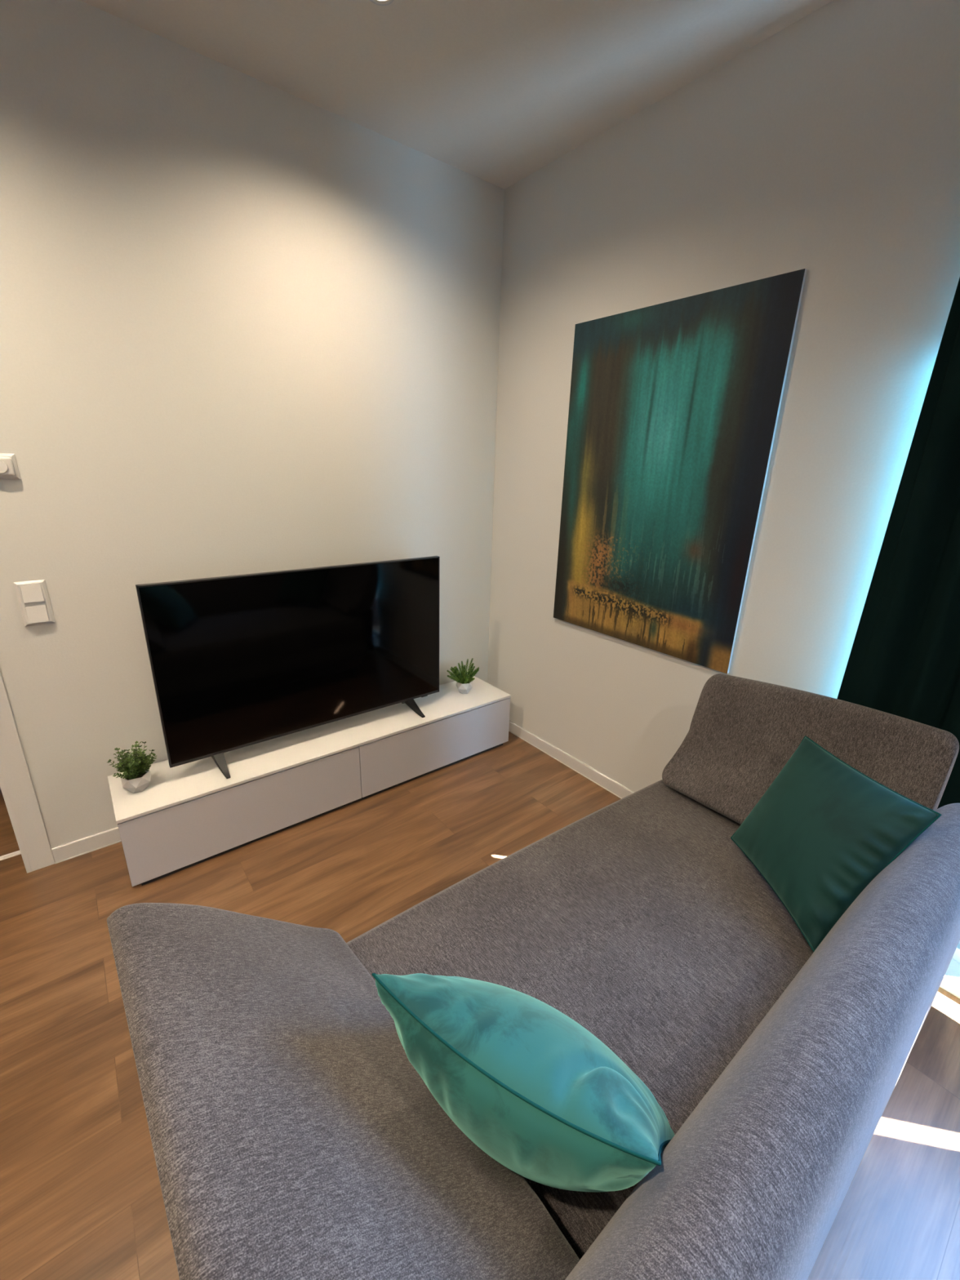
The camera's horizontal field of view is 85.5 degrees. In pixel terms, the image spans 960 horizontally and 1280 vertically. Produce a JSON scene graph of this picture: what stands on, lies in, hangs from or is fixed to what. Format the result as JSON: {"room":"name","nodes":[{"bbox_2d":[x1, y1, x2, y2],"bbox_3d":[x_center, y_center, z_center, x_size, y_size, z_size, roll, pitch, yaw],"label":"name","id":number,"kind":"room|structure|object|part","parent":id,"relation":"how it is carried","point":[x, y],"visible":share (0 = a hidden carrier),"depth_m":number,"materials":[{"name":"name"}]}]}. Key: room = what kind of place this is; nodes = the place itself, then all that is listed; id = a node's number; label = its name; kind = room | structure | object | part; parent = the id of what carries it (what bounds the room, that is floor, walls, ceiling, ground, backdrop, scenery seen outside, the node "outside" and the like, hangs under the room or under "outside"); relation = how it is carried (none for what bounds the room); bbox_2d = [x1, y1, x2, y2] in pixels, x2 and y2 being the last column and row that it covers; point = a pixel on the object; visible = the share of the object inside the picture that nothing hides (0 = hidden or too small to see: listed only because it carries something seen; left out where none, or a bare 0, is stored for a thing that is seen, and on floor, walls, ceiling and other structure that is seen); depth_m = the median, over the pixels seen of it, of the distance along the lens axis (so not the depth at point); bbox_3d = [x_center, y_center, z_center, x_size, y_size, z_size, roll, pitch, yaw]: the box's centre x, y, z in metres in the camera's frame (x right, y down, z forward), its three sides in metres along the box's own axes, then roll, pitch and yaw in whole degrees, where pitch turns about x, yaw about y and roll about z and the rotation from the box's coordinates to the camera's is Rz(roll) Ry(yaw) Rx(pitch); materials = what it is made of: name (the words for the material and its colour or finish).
{"room":"living room","nodes":[
{"label":"living room","id":0,"kind":"room"},
{"bbox_2d":[0,0,504,848],"bbox_3d":[-2.007,-0.362,1.343,5.200,2.706,0.130,-13,23,-36],"label":"wall","id":1,"kind":"structure","parent":0,"point":[247,325],"depth_m":1.89,"materials":[{"name":"paint"}]},
{"bbox_2d":[0,453,20,479],"bbox_3d":[-1.485,-0.537,1.608,0.081,0.077,0.029,-13,23,-36],"label":"thermostat","id":2,"kind":"object","parent":1,"relation":"attached to","point":[8,465],"visible":1,"depth_m":1.62,"materials":[{"name":"white plastic"}]},
{"bbox_2d":[0,671,54,873],"bbox_3d":[-2.050,-0.064,1.418,1.017,2.090,0.164,-13,23,-36],"label":"door frame","id":3,"kind":"structure","parent":1,"relation":"in","point":[16,786],"depth_m":1.87,"materials":[{"name":"paint"}]},
{"bbox_2d":[13,579,55,626],"bbox_3d":[-1.501,-0.123,1.752,0.081,0.152,0.018,-13,23,-36],"label":"light switch","id":4,"kind":"object","parent":1,"relation":"attached to","point":[33,596],"visible":1,"depth_m":1.75,"materials":[{"name":"white plastic"}]},
{"bbox_2d":[51,826,121,863],"bbox_3d":[-0.793,0.637,2.619,2.133,0.065,0.015,-13,23,-36],"label":"baseboard","id":5,"kind":"structure","parent":1,"relation":"attached to","point":[88,844],"depth_m":2.04,"materials":[{"name":"paint"}]},
{"bbox_2d":[80,0,833,189],"bbox_3d":[-1.147,-1.373,-0.013,5.700,0.120,6.800,-13,23,-36],"label":"ceiling","id":6,"kind":"structure","parent":0,"point":[494,91],"depth_m":1.62,"materials":[{"name":"paint"}]},
{"bbox_2d":[369,0,394,5],"bbox_3d":[-0.272,-1.760,1.411,0.086,0.006,0.086,-13,23,-36],"label":"recessed light","id":7,"kind":"object","parent":6,"relation":"in","point":[380,2],"visible":1,"depth_m":1.44,"materials":[{"name":"metal"}]},
{"bbox_3d":[1.694,-1.348,0.409,0.035,0.040,1.900,-13,23,-36],"label":"rail","id":8,"kind":"object","parent":6,"relation":"attached to","visible":0},
{"bbox_2d":[836,277,959,808],"bbox_3d":[1.266,-0.241,1.312,0.059,2.645,0.454,-13,23,-36],"label":"curtain","id":9,"kind":"object","parent":8,"relation":"hanging from","point":[904,660],"visible":0.41,"depth_m":1.42,"materials":[{"name":"green fabric"}]},
{"bbox_2d":[0,731,959,1279],"bbox_3d":[-1.224,1.295,0.884,5.700,0.100,6.800,-13,23,-36],"label":"floor","id":10,"kind":"structure","parent":0,"point":[81,1195],"depth_m":1.46,"materials":[{"name":"brown wood"}]},
{"bbox_2d":[107,675,511,886],"bbox_3d":[-0.644,0.560,2.482,1.800,0.306,0.335,-13,23,-36],"label":"tv cabinet","id":11,"kind":"object","parent":10,"relation":"on","point":[188,815],"visible":0.96,"depth_m":2.20,"materials":[{"name":"white wood"}]},
{"bbox_2d":[107,741,156,793],"bbox_3d":[-1.286,0.474,1.919,0.127,0.183,0.157,9,20,20],"label":"potted plant","id":12,"kind":"object","parent":11,"relation":"on","point":[135,776],"visible":1,"depth_m":1.91,"materials":[{"name":"green plant"}]},
{"bbox_3d":[-1.277,0.450,1.916,0.135,0.121,0.124,-13,23,-36],"label":"stem","id":13,"kind":"part","parent":12,"relation":"part of","materials":[{"name":"green plant"}]},
{"bbox_3d":[-1.281,0.528,1.941,0.094,0.066,0.098,-13,23,-36],"label":"pot","id":14,"kind":"part","parent":12,"relation":"part of","materials":[{"name":"white ceramic"}]},
{"bbox_3d":[-0.901,0.681,2.099,0.896,0.267,0.018,-13,23,-36],"label":"door","id":15,"kind":"part","parent":11,"relation":"part of","materials":[{"name":"white wood"}]},
{"bbox_2d":[135,555,439,778],"bbox_3d":[-0.688,0.072,2.240,1.230,0.765,0.205,-13,23,-36],"label":"television","id":16,"kind":"object","parent":11,"relation":"on","point":[237,661],"visible":1,"depth_m":2.14,"materials":[{"name":"plastic"}]},
{"bbox_3d":[-1.050,0.479,2.085,0.045,0.073,0.206,-11,23,-34],"label":"leg","id":17,"kind":"part","parent":16,"relation":"part of","materials":[{"name":"plastic"}]},
{"bbox_3d":[-0.353,0.322,2.611,0.049,0.073,0.205,-13,23,-36],"label":"leg","id":18,"kind":"part","parent":16,"relation":"part of","materials":[{"name":"plastic"}]},
{"bbox_3d":[-0.194,0.522,2.632,0.896,0.267,0.018,-13,23,-36],"label":"door","id":19,"kind":"part","parent":11,"relation":"part of","materials":[{"name":"white wood"}]},
{"bbox_2d":[447,657,479,693],"bbox_3d":[-0.094,0.197,2.831,0.180,0.191,0.160,3,19,5],"label":"potted plant","id":20,"kind":"object","parent":11,"relation":"on","point":[464,681],"visible":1,"depth_m":2.82,"materials":[{"name":"green plant"}]},
{"bbox_3d":[-0.086,0.256,2.853,0.093,0.066,0.086,-13,23,-36],"label":"pot","id":21,"kind":"part","parent":20,"relation":"part of","materials":[{"name":"white ceramic"}]},
{"bbox_2d":[106,673,959,1279],"bbox_3d":[0.332,0.723,1.184,1.785,0.878,0.917,-13,23,-36],"label":"sofa","id":22,"kind":"object","parent":10,"relation":"on","point":[295,1133],"visible":0.86,"depth_m":0.80,"materials":[{"name":"grey fabric"}]},
{"bbox_3d":[-0.236,0.652,0.775,0.432,0.315,0.710,-13,23,-36],"label":"armrest","id":23,"kind":"part","parent":22,"relation":"part of","materials":[{"name":"grey fabric"}]},
{"bbox_2d":[371,973,675,1191],"bbox_3d":[0.082,0.664,0.800,0.431,0.364,0.286,12,21,28],"label":"throw pillow","id":24,"kind":"object","parent":22,"relation":"on","point":[529,1085],"visible":0.99,"depth_m":0.68,"materials":[{"name":"teal fabric"}]},
{"bbox_3d":[0.343,0.840,1.295,1.370,0.330,0.828,-13,23,-36],"label":"seat","id":25,"kind":"part","parent":22,"relation":"part of","materials":[{"name":"grey fabric"}]},
{"bbox_3d":[0.552,0.840,0.926,1.560,0.693,0.202,-13,23,-36],"label":"backrest","id":26,"kind":"part","parent":22,"relation":"part of","materials":[{"name":"grey fabric"}]},
{"bbox_3d":[0.929,0.368,1.560,0.276,0.412,0.663,-13,23,-36],"label":"armrest","id":27,"kind":"part","parent":22,"relation":"part of","materials":[{"name":"grey fabric"}]},
{"bbox_2d":[730,735,941,951],"bbox_3d":[0.835,0.480,1.310,0.265,0.318,0.381,-3,19,-13],"label":"throw pillow","id":28,"kind":"object","parent":22,"relation":"on","point":[824,828],"visible":0.98,"depth_m":1.23,"materials":[{"name":"teal fabric"}]},
{"bbox_2d":[487,0,959,998],"bbox_3d":[0.834,-0.529,2.082,0.200,2.706,6.600,-13,23,-36],"label":"wall","id":29,"kind":"structure","parent":0,"point":[828,147],"depth_m":1.68,"materials":[{"name":"paint"}]},
{"bbox_2d":[508,720,634,798],"bbox_3d":[0.598,0.691,2.577,0.015,0.065,1.803,-13,23,-36],"label":"baseboard","id":30,"kind":"structure","parent":29,"relation":"attached to","point":[597,777],"depth_m":2.71,"materials":[{"name":"paint"}]},
{"bbox_2d":[553,268,807,673],"bbox_3d":[0.673,-0.610,2.089,0.014,1.299,0.906,-13,23,-36],"label":"painting","id":31,"kind":"object","parent":29,"relation":"attached to","point":[674,406],"visible":1,"depth_m":1.99,"materials":[{"name":"paint"}]},
{"bbox_2d":[941,940,959,993],"bbox_3d":[1.754,0.044,0.985,0.149,2.330,1.635,-13,23,-36],"label":"window","id":32,"kind":"structure","parent":29,"relation":"in","point":[951,979],"depth_m":1.60,"materials":[{"name":"clear glass"}]},
{"bbox_3d":[1.705,1.140,1.339,0.104,0.024,1.635,-13,23,-36],"label":"sill","id":33,"kind":"part","parent":32,"relation":"part of","materials":[{"name":"white"}]},
{"bbox_3d":[1.795,0.025,1.013,0.045,2.310,1.635,-13,23,-36],"label":"frame","id":34,"kind":"part","parent":32,"relation":"part of","materials":[{"name":"white"}]}
]}

